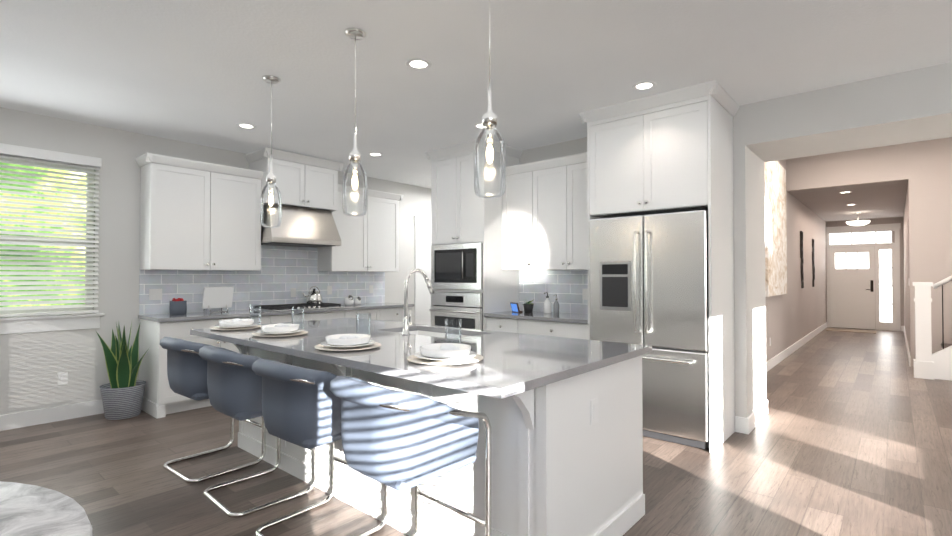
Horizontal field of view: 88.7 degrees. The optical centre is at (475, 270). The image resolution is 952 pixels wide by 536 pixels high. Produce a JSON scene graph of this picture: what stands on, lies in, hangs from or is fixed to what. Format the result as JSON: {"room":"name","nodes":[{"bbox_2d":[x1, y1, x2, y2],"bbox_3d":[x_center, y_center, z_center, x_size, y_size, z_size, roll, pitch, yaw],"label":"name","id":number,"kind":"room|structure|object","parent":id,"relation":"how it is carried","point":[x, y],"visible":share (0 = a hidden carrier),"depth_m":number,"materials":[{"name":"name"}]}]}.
{"room":"kitchen","nodes":[
{"label":"kitchen","id":0,"kind":"room"},
{"bbox_2d":[0,107,430,414],"bbox_3d":[-2.948,0.002,5.492,0.150,2.740,8.500,-1,-1,41],"label":"wall","id":1,"kind":"structure","parent":0,"point":[33,365],"depth_m":4.67,"materials":[{"name":"beige paint"}]},
{"bbox_2d":[0,157,104,333],"bbox_3d":[-4.194,-0.225,3.989,0.165,1.525,1.850,-1,-1,41],"label":"window","id":2,"kind":"structure","parent":1,"relation":"in","point":[24,324],"depth_m":4.40,"materials":[{"name":"white"}]},
{"bbox_2d":[0,143,101,316],"bbox_3d":[-4.134,-0.340,3.945,0.073,1.455,1.760,-1,-1,41],"label":"window blinds","id":3,"kind":"object","parent":2,"relation":"attached to","point":[42,156],"visible":1,"depth_m":4.33,"materials":[{"name":"white plastic"}]},
{"bbox_2d":[58,372,67,385],"bbox_3d":[-3.752,0.984,4.424,0.007,0.114,0.070,-1,-1,41],"label":"outlet","id":4,"kind":"object","parent":1,"relation":"attached to","point":[62,378],"visible":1,"depth_m":4.42,"materials":[{"name":"white plastic"}]},
{"bbox_2d":[140,152,262,270],"bbox_3d":[-2.876,-0.557,5.172,0.363,1.110,1.078,-1,-1,41],"label":"upper cabinet","id":5,"kind":"object","parent":1,"relation":"attached to","point":[192,218],"depth_m":5.00,"materials":[{"name":"white wood"}]},
{"bbox_2d":[139,245,384,314],"bbox_3d":[-2.362,-0.141,6.052,0.009,1.200,3.090,-1,-1,41],"label":"backsplash","id":6,"kind":"structure","parent":1,"relation":"attached to","point":[279,275],"depth_m":5.88,"materials":[{"name":"tile"}]},
{"bbox_2d":[149,289,161,299],"bbox_3d":[-3.272,0.245,4.976,0.007,0.114,0.115,-1,-1,41],"label":"electrical outlet","id":7,"kind":"object","parent":6,"relation":"attached to","point":[155,294],"visible":1,"depth_m":4.97,"materials":[{"name":"white plastic"}]},
{"bbox_2d":[291,288,295,296],"bbox_3d":[-2.293,0.280,6.113,0.007,0.114,0.070,-1,-1,41],"label":"electrical outlet","id":8,"kind":"object","parent":6,"relation":"attached to","point":[293,292],"visible":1,"depth_m":6.11,"materials":[{"name":"white plastic"}]},
{"bbox_2d":[327,286,331,294],"bbox_3d":[-1.954,0.265,6.508,0.007,0.114,0.070,-1,-1,41],"label":"electrical outlet","id":9,"kind":"object","parent":6,"relation":"attached to","point":[329,289],"visible":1,"depth_m":6.50,"materials":[{"name":"white plastic"}]},
{"bbox_2d":[369,285,372,292],"bbox_3d":[-1.511,0.272,7.023,0.007,0.114,0.070,-1,-1,41],"label":"electrical outlet","id":10,"kind":"object","parent":6,"relation":"attached to","point":[370,288],"visible":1,"depth_m":7.02,"materials":[{"name":"white plastic"}]},
{"bbox_2d":[245,147,343,210],"bbox_3d":[-2.174,-1.047,5.882,0.508,0.592,1.000,-1,-1,41],"label":"upper cabinet","id":11,"kind":"object","parent":1,"relation":"attached to","point":[303,185],"visible":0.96,"depth_m":5.70,"materials":[{"name":"white wood"}]},
{"bbox_2d":[261,204,340,247],"bbox_3d":[-2.159,-0.523,5.863,0.548,0.448,0.888,-1,-1,41],"label":"range hood","id":12,"kind":"object","parent":11,"relation":"attached to","point":[305,227],"visible":0.81,"depth_m":5.68,"materials":[{"name":"silver metal"}]},
{"bbox_2d":[318,184,403,271],"bbox_3d":[-1.573,-0.538,6.686,0.363,1.110,1.108,-1,-1,41],"label":"upper cabinet","id":13,"kind":"object","parent":1,"relation":"attached to","point":[369,241],"depth_m":6.57,"materials":[{"name":"white wood"}]},
{"bbox_2d":[414,216,430,324],"bbox_3d":[-0.634,0.275,8.044,0.025,2.260,1.030,-1,-1,41],"label":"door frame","id":14,"kind":"structure","parent":1,"relation":"attached to","point":[423,263],"depth_m":7.80,"materials":[{"name":"white"}]},
{"bbox_2d":[0,322,910,433],"bbox_3d":[3.658,1.311,5.794,9.450,0.130,17.300,-1,-1,41],"label":"baseboard","id":15,"kind":"structure","parent":1,"relation":"attached to","point":[749,424],"depth_m":4.39,"materials":[{"name":"white wood"}]},
{"bbox_2d":[0,327,951,535],"bbox_3d":[3.675,1.406,5.812,9.750,0.060,17.650,-1,-1,41],"label":"floor","id":16,"kind":"structure","parent":0,"point":[850,434],"depth_m":3.31,"materials":[{"name":"brown wood"}]},
{"bbox_2d":[0,481,91,535],"bbox_3d":[-1.340,0.930,0.641,1.310,0.760,1.310,-1,-1,41],"label":"dining table","id":17,"kind":"object","parent":16,"relation":"on","point":[29,510],"visible":1,"depth_m":1.11,"materials":[{"name":"stone"}]},
{"bbox_2d":[96,323,147,419],"bbox_3d":[-3.281,0.907,4.500,0.622,0.904,0.419,-1,-1,41],"label":"snake plant","id":18,"kind":"object","parent":16,"relation":"on","point":[122,393],"visible":1,"depth_m":4.46,"materials":[{"name":"green plant"}]},
{"bbox_2d":[139,314,277,418],"bbox_3d":[-2.777,0.925,5.096,0.588,0.885,1.120,-1,-1,41],"label":"base cabinet","id":19,"kind":"object","parent":16,"relation":"on","point":[161,399],"depth_m":4.64,"materials":[{"name":"white wood"}]},
{"bbox_2d":[138,302,413,321],"bbox_3d":[-2.117,0.474,5.834,0.633,0.035,3.120,-1,-1,41],"label":"countertop","id":20,"kind":"structure","parent":19,"relation":"on","point":[193,316],"depth_m":5.18,"materials":[{"name":"grey stone"}]},
{"bbox_2d":[170,298,186,314],"bbox_3d":[-3.024,0.361,4.947,0.148,0.166,0.148,-1,-1,41],"label":"planter","id":21,"kind":"object","parent":20,"relation":"on","point":[178,306],"visible":1,"depth_m":4.89,"materials":[{"name":"grey ceramic"}]},
{"bbox_2d":[202,286,233,312],"bbox_3d":[-2.805,0.310,5.260,0.190,0.274,0.300,-1,-1,41],"label":"cookbook stand","id":22,"kind":"object","parent":20,"relation":"on","point":[221,297],"visible":1,"depth_m":5.22,"materials":[{"name":"white paper"}]},
{"bbox_2d":[251,303,343,311],"bbox_3d":[-2.114,0.432,5.812,0.510,0.046,0.920,-1,-1,41],"label":"cooktop","id":23,"kind":"object","parent":20,"relation":"in","point":[285,307],"visible":0.79,"depth_m":5.66,"materials":[{"name":"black metal"}]},
{"bbox_2d":[302,286,321,303],"bbox_3d":[-2.049,0.304,6.111,0.194,0.216,0.238,-1,-1,41],"label":"kettle","id":24,"kind":"object","parent":23,"relation":"on","point":[313,297],"visible":1,"depth_m":6.06,"materials":[{"name":"silver metal"}]},
{"bbox_2d":[344,295,353,304],"bbox_3d":[-1.693,0.396,6.492,0.129,0.136,0.126,-1,-1,41],"label":"canister","id":25,"kind":"object","parent":20,"relation":"on","point":[349,300],"visible":1,"depth_m":6.45,"materials":[{"name":"white ceramic"}]},
{"bbox_2d":[354,297,360,304],"bbox_3d":[-1.609,0.410,6.618,0.106,0.111,0.102,-1,-1,41],"label":"canister","id":26,"kind":"object","parent":20,"relation":"on","point":[357,300],"visible":1,"depth_m":6.58,"materials":[{"name":"white ceramic"}]},
{"bbox_2d":[160,337,265,482],"bbox_3d":[-1.832,0.893,3.360,0.524,0.900,0.560,-1,-1,41],"label":"bar stool","id":27,"kind":"object","parent":16,"relation":"on","point":[187,369],"visible":0.62,"depth_m":3.13,"materials":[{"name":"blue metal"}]},
{"bbox_2d":[199,346,316,517],"bbox_3d":[-1.330,0.888,2.929,0.524,0.900,0.560,-1,-1,41],"label":"bar stool","id":28,"kind":"object","parent":16,"relation":"on","point":[234,383],"visible":0.69,"depth_m":2.70,"materials":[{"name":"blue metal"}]},
{"bbox_2d":[278,310,345,322],"bbox_3d":[-2.164,0.934,5.809,0.588,0.885,1.000,-1,-1,41],"label":"base cabinet","id":29,"kind":"object","parent":16,"relation":"on","point":[334,314],"depth_m":5.68,"materials":[{"name":"white wood"}]},
{"bbox_2d":[252,359,388,535],"bbox_3d":[-0.810,0.882,2.480,0.524,0.900,0.557,-1,-1,41],"label":"bar stool","id":30,"kind":"object","parent":16,"relation":"on","point":[301,406],"visible":0.67,"depth_m":2.26,"materials":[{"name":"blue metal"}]},
{"bbox_2d":[346,310,385,320],"bbox_3d":[-1.661,0.941,6.392,0.588,0.885,0.660,-1,-1,41],"label":"base cabinet","id":31,"kind":"object","parent":16,"relation":"on","point":[375,314],"depth_m":6.27,"materials":[{"name":"white wood"}]},
{"bbox_2d":[386,306,412,321],"bbox_3d":[-1.306,0.946,6.805,0.588,0.885,0.550,-1,-1,41],"label":"base cabinet","id":32,"kind":"object","parent":16,"relation":"on","point":[396,315],"depth_m":6.62,"materials":[{"name":"white wood"}]},
{"bbox_2d":[330,376,490,535],"bbox_3d":[-0.298,0.877,2.043,0.527,0.900,0.565,-1,-1,41],"label":"bar stool","id":33,"kind":"object","parent":16,"relation":"on","point":[398,440],"visible":1,"depth_m":1.85,"materials":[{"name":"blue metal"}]},
{"bbox_2d":[229,342,644,535],"bbox_3d":[-0.493,0.900,3.152,2.774,0.885,1.188,-1,-1,41],"label":"kitchen island","id":34,"kind":"object","parent":16,"relation":"on","point":[561,465],"depth_m":2.25,"materials":[{"name":"white wood"}]},
{"bbox_2d":[190,318,651,397],"bbox_3d":[-0.542,0.439,3.100,2.830,0.035,1.360,-1,-1,41],"label":"island countertop","id":35,"kind":"structure","parent":34,"relation":"on","point":[511,364],"depth_m":2.45,"materials":[{"name":"grey stone"}]},
{"bbox_2d":[210,318,261,329],"bbox_3d":[-1.759,0.389,3.580,0.348,0.077,0.348,-1,-1,41],"label":"plate","id":36,"kind":"object","parent":35,"relation":"on","point":[236,324],"visible":1,"depth_m":3.52,"materials":[{"name":"beige ceramic"}]},
{"bbox_2d":[249,304,260,324],"bbox_3d":[-1.734,0.348,3.824,0.086,0.165,0.086,-1,-1,41],"label":"glass tumbler","id":37,"kind":"object","parent":35,"relation":"on","point":[259,310],"visible":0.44,"depth_m":3.84,"materials":[{"name":"clear glass"}]},
{"bbox_2d":[251,323,307,336],"bbox_3d":[-1.283,0.384,3.198,0.348,0.078,0.348,-1,-1,41],"label":"plate","id":38,"kind":"object","parent":35,"relation":"on","point":[277,330],"visible":1,"depth_m":3.13,"materials":[{"name":"beige ceramic"}]},
{"bbox_2d":[291,307,303,328],"bbox_3d":[-1.259,0.343,3.441,0.086,0.165,0.086,-1,-1,41],"label":"glass tumbler","id":39,"kind":"object","parent":35,"relation":"on","point":[302,316],"visible":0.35,"depth_m":3.47,"materials":[{"name":"clear glass"}]},
{"bbox_2d":[314,334,380,350],"bbox_3d":[-0.687,0.380,2.619,0.348,0.069,0.348,-1,-1,41],"label":"plate","id":40,"kind":"object","parent":35,"relation":"on","point":[344,342],"visible":1,"depth_m":2.55,"materials":[{"name":"beige ceramic"}]},
{"bbox_2d":[356,313,370,334],"bbox_3d":[-0.662,0.336,2.862,0.086,0.165,0.086,-1,-1,41],"label":"glass tumbler","id":41,"kind":"object","parent":35,"relation":"on","point":[368,321],"visible":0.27,"depth_m":2.88,"materials":[{"name":"clear glass"}]},
{"bbox_2d":[402,268,434,334],"bbox_3d":[-0.376,0.205,3.283,0.084,0.437,0.285,-1,-1,41],"label":"faucet","id":42,"kind":"object","parent":35,"relation":"on","point":[406,322],"visible":1,"depth_m":3.20,"materials":[{"name":"silver metal"}]},
{"bbox_2d":[398,330,468,338],"bbox_3d":[-0.298,0.564,3.390,0.784,0.203,0.424,-1,-1,41],"label":"sink","id":43,"kind":"object","parent":35,"relation":"in","point":[428,333],"visible":0.02,"depth_m":3.66,"materials":[{"name":"silver metal"}]},
{"bbox_2d":[407,343,482,364],"bbox_3d":[-0.140,0.372,2.227,0.348,0.075,0.348,-1,-1,41],"label":"plate","id":44,"kind":"object","parent":35,"relation":"on","point":[444,354],"visible":1,"depth_m":2.16,"materials":[{"name":"beige ceramic"}]},
{"bbox_2d":[445,319,461,343],"bbox_3d":[-0.116,0.331,2.471,0.086,0.165,0.086,-1,-1,41],"label":"glass tumbler","id":45,"kind":"object","parent":35,"relation":"on","point":[460,327],"visible":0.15,"depth_m":2.49,"materials":[{"name":"clear glass"}]},
{"bbox_2d":[425,138,522,329],"bbox_3d":[-0.025,0.004,5.562,0.890,2.738,0.678,-1,-1,41],"label":"tall cabinet","id":46,"kind":"object","parent":16,"relation":"on","point":[462,212],"visible":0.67,"depth_m":5.29,"materials":[{"name":"white wood"}]},
{"bbox_2d":[429,292,482,329],"bbox_3d":[-0.053,0.614,5.522,0.742,0.734,0.668,-1,-1,41],"label":"wall oven","id":47,"kind":"object","parent":46,"relation":"in","point":[465,307],"visible":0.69,"depth_m":5.28,"materials":[{"name":"grey metal"}]},
{"bbox_2d":[431,243,482,289],"bbox_3d":[-0.053,-0.037,5.530,0.746,0.496,0.609,-1,-1,41],"label":"microwave","id":48,"kind":"object","parent":46,"relation":"in","point":[457,266],"visible":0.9,"depth_m":5.29,"materials":[{"name":"grey metal"}]},
{"bbox_2d":[483,310,587,339],"bbox_3d":[0.741,0.905,4.908,1.208,0.920,0.633,-1,-1,41],"label":"base cabinet","id":49,"kind":"object","parent":16,"relation":"on","point":[569,325],"visible":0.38,"depth_m":4.71,"materials":[{"name":"white wood"}]},
{"bbox_2d":[510,302,522,312],"bbox_3d":[0.437,0.397,5.223,0.084,0.104,0.150,0,-1,-24],"label":"display","id":50,"kind":"object","parent":49,"relation":"on","point":[514,307],"visible":1,"depth_m":5.19,"materials":[{"name":"blue plastic"}]},
{"bbox_2d":[522,300,533,311],"bbox_3d":[0.581,0.379,5.274,0.134,0.139,0.146,-1,-1,41],"label":"plant","id":51,"kind":"object","parent":49,"relation":"on","point":[528,306],"visible":1,"depth_m":5.23,"materials":[{"name":"green plant"}]},
{"bbox_2d":[544,292,550,312],"bbox_3d":[0.738,0.338,5.073,0.080,0.216,0.101,-1,-1,41],"label":"soap bottle","id":52,"kind":"object","parent":49,"relation":"on","point":[547,305],"visible":1,"depth_m":5.05,"materials":[{"name":"white ceramic"}]},
{"bbox_2d":[553,295,558,313],"bbox_3d":[0.815,0.347,4.978,0.060,0.196,0.085,-1,-1,41],"label":"soap bottle","id":53,"kind":"object","parent":49,"relation":"on","point":[556,307],"visible":1,"depth_m":4.96,"materials":[{"name":"grey glass"}]},
{"bbox_2d":[589,210,709,448],"bbox_3d":[1.538,0.449,4.138,0.954,1.788,0.733,-1,-1,41],"label":"fridge","id":54,"kind":"object","parent":16,"relation":"on","point":[649,283],"visible":0.77,"depth_m":3.81,"materials":[{"name":"grey metal"}]},
{"bbox_2d":[579,80,738,452],"bbox_3d":[1.561,-0.014,4.171,1.110,2.738,0.718,-1,-1,41],"label":"cabinet","id":55,"kind":"object","parent":16,"relation":"on","point":[671,153],"visible":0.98,"depth_m":3.88,"materials":[{"name":"white wood"}]},
{"bbox_2d":[826,328,876,333],"bbox_3d":[8.986,1.444,11.663,0.930,0.011,0.650,-1,-1,41],"label":"door mat","id":56,"kind":"object","parent":16,"relation":"on","point":[851,330],"visible":1,"depth_m":11.66,"materials":[{"name":"beige fabric"}]},
{"bbox_2d":[913,275,951,380],"bbox_3d":[7.130,-0.205,5.662,3.081,3.158,0.990,-1,-1,41],"label":"stair railing","id":57,"kind":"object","parent":16,"relation":"on","point":[927,364],"depth_m":6.21,"materials":[{"name":"white wood"}]},
{"bbox_2d":[0,0,951,221],"bbox_3d":[3.610,-1.785,5.777,9.750,0.880,17.450,-1,-1,41],"label":"ceiling","id":58,"kind":"structure","parent":0,"point":[192,71],"depth_m":3.27,"materials":[{"name":"white paint"}]},
{"bbox_2d":[236,123,255,128],"bbox_3d":[-2.192,-1.377,4.648,0.176,0.003,0.176,-1,-1,41],"label":"recessed light","id":59,"kind":"object","parent":58,"relation":"in","point":[246,125],"visible":1,"depth_m":4.63,"materials":[{"name":"white plastic"}]},
{"bbox_2d":[260,75,281,227],"bbox_3d":[-1.484,-0.853,3.532,0.145,1.080,0.145,-1,-1,41],"label":"pendant light","id":60,"kind":"object","parent":58,"relation":"hanging from","point":[271,177],"visible":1,"depth_m":3.53,"materials":[{"name":"clear glass"}]},
{"bbox_2d":[342,28,367,216],"bbox_3d":[-0.711,-0.861,2.867,0.145,1.080,0.145,-1,-1,41],"label":"pendant light","id":61,"kind":"object","parent":58,"relation":"hanging from","point":[355,34],"visible":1,"depth_m":2.86,"materials":[{"name":"clear glass"}]},
{"bbox_2d":[368,153,382,155],"bbox_3d":[-1.181,-1.363,5.731,0.176,0.003,0.176,-1,-1,41],"label":"recessed light","id":62,"kind":"object","parent":58,"relation":"in","point":[375,154],"visible":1,"depth_m":5.73,"materials":[{"name":"white plastic"}]},
{"bbox_2d":[405,58,431,69],"bbox_3d":[-0.388,-1.394,3.295,0.176,0.003,0.176,-1,-1,41],"label":"recessed light","id":63,"kind":"object","parent":58,"relation":"in","point":[418,63],"visible":1,"depth_m":3.28,"materials":[{"name":"white plastic"}]},
{"bbox_2d":[474,123,485,128],"bbox_3d":[0.063,-1.377,4.647,0.176,0.003,0.176,-1,-1,41],"label":"recessed light","id":64,"kind":"object","parent":58,"relation":"in","point":[479,126],"visible":0.46,"depth_m":4.66,"materials":[{"name":"white plastic"}]},
{"bbox_2d":[474,0,505,198],"bbox_3d":[0.062,-0.870,2.201,0.145,1.080,0.145,-1,-1,41],"label":"pendant light","id":65,"kind":"object","parent":58,"relation":"hanging from","point":[489,119],"visible":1,"depth_m":2.20,"materials":[{"name":"clear glass"}]},
{"bbox_2d":[632,81,656,89],"bbox_3d":[1.268,-1.389,3.671,0.176,0.003,0.176,-1,-1,41],"label":"recessed light","id":66,"kind":"object","parent":58,"relation":"in","point":[645,85],"visible":1,"depth_m":3.66,"materials":[{"name":"white plastic"}]},
{"bbox_2d":[846,212,869,225],"bbox_3d":[8.433,-1.131,10.754,0.430,0.300,0.430,-1,-1,41],"label":"pendant light","id":67,"kind":"object","parent":58,"relation":"hanging from","point":[858,223],"visible":1,"depth_m":10.64,"materials":[{"name":"white glass"}]},
{"bbox_2d":[519,62,951,417],"bbox_3d":[3.092,-0.019,3.857,7.760,2.740,0.800,-1,-1,41],"label":"wall","id":68,"kind":"structure","parent":0,"point":[915,105],"depth_m":3.90,"materials":[{"name":"beige paint"}]},
{"bbox_2d":[499,152,587,270],"bbox_3d":[0.829,-0.559,5.029,1.208,1.110,0.363,-1,-1,41],"label":"upper cabinet","id":69,"kind":"object","parent":68,"relation":"attached to","point":[544,218],"visible":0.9,"depth_m":4.95,"materials":[{"name":"white wood"}]},
{"bbox_2d":[519,270,587,313],"bbox_3d":[0.952,0.215,5.162,1.210,0.465,0.009,-1,-1,41],"label":"backsplash","id":70,"kind":"structure","parent":68,"relation":"attached to","point":[566,287],"depth_m":5.24,"materials":[{"name":"tile"}]},
{"bbox_2d":[582,289,587,299],"bbox_3d":[1.124,0.246,5.001,0.070,0.114,0.007,-1,-1,41],"label":"electrical outlet","id":71,"kind":"object","parent":70,"relation":"attached to","point":[584,294],"visible":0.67,"depth_m":5.00,"materials":[{"name":"white plastic"}]},
{"bbox_2d":[766,159,825,361],"bbox_3d":[5.765,-0.385,8.885,0.140,3.600,10.300,-1,-1,41],"label":"wall","id":72,"kind":"structure","parent":0,"point":[795,313],"depth_m":9.00,"materials":[{"name":"paint"}]},
{"bbox_2d":[765,161,786,296],"bbox_3d":[4.440,-0.621,7.204,0.042,1.970,1.520,-1,-1,41],"label":"canvas art","id":73,"kind":"object","parent":72,"relation":"attached to","point":[775,237],"visible":0.79,"depth_m":7.05,"materials":[{"name":"paint"}]},
{"bbox_2d":[800,231,803,287],"bbox_3d":[6.184,-0.199,9.236,0.029,1.078,0.276,-1,-1,41],"label":"sculpture","id":74,"kind":"object","parent":72,"relation":"attached to","point":[802,258],"visible":1,"depth_m":9.20,"materials":[{"name":"grey metal"}]},
{"bbox_2d":[812,239,814,286],"bbox_3d":[7.290,-0.159,10.521,0.028,1.030,0.239,-1,-1,41],"label":"sculpture","id":75,"kind":"object","parent":72,"relation":"attached to","point":[813,269],"visible":0.96,"depth_m":10.47,"materials":[{"name":"grey metal"}]},
{"bbox_2d":[826,217,901,328],"bbox_3d":[9.684,0.047,12.170,1.470,2.820,0.200,-1,-1,41],"label":"wall","id":76,"kind":"structure","parent":0,"point":[899,219],"depth_m":11.80,"materials":[{"name":"paint"}]},
{"bbox_2d":[826,223,900,330],"bbox_3d":[9.566,0.166,12.062,1.450,2.580,0.111,-1,-1,41],"label":"front door","id":77,"kind":"structure","parent":76,"relation":"in","point":[863,278],"depth_m":12.06,"materials":[{"name":"white wood"}]},
{"bbox_2d":[786,137,951,353],"bbox_3d":[7.107,-0.416,6.444,5.040,3.600,0.150,-1,-1,41],"label":"wall","id":78,"kind":"structure","parent":0,"point":[884,163],"depth_m":6.93,"materials":[{"name":"paint"}]},
{"bbox_2d":[902,141,925,366],"bbox_3d":[8.356,-0.379,9.359,0.150,3.600,6.200,-1,-1,41],"label":"wall","id":79,"kind":"structure","parent":0,"point":[914,217],"depth_m":7.03,"materials":[{"name":"paint"}]},
{"label":"outside","id":80,"kind":"structure","parent":0,"visible":0},
{"bbox_2d":[0,162,85,306],"bbox_3d":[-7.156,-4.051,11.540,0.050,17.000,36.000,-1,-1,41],"label":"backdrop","id":81,"kind":"structure","parent":80,"point":[34,182],"depth_m":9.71,"materials":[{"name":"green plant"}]}
]}

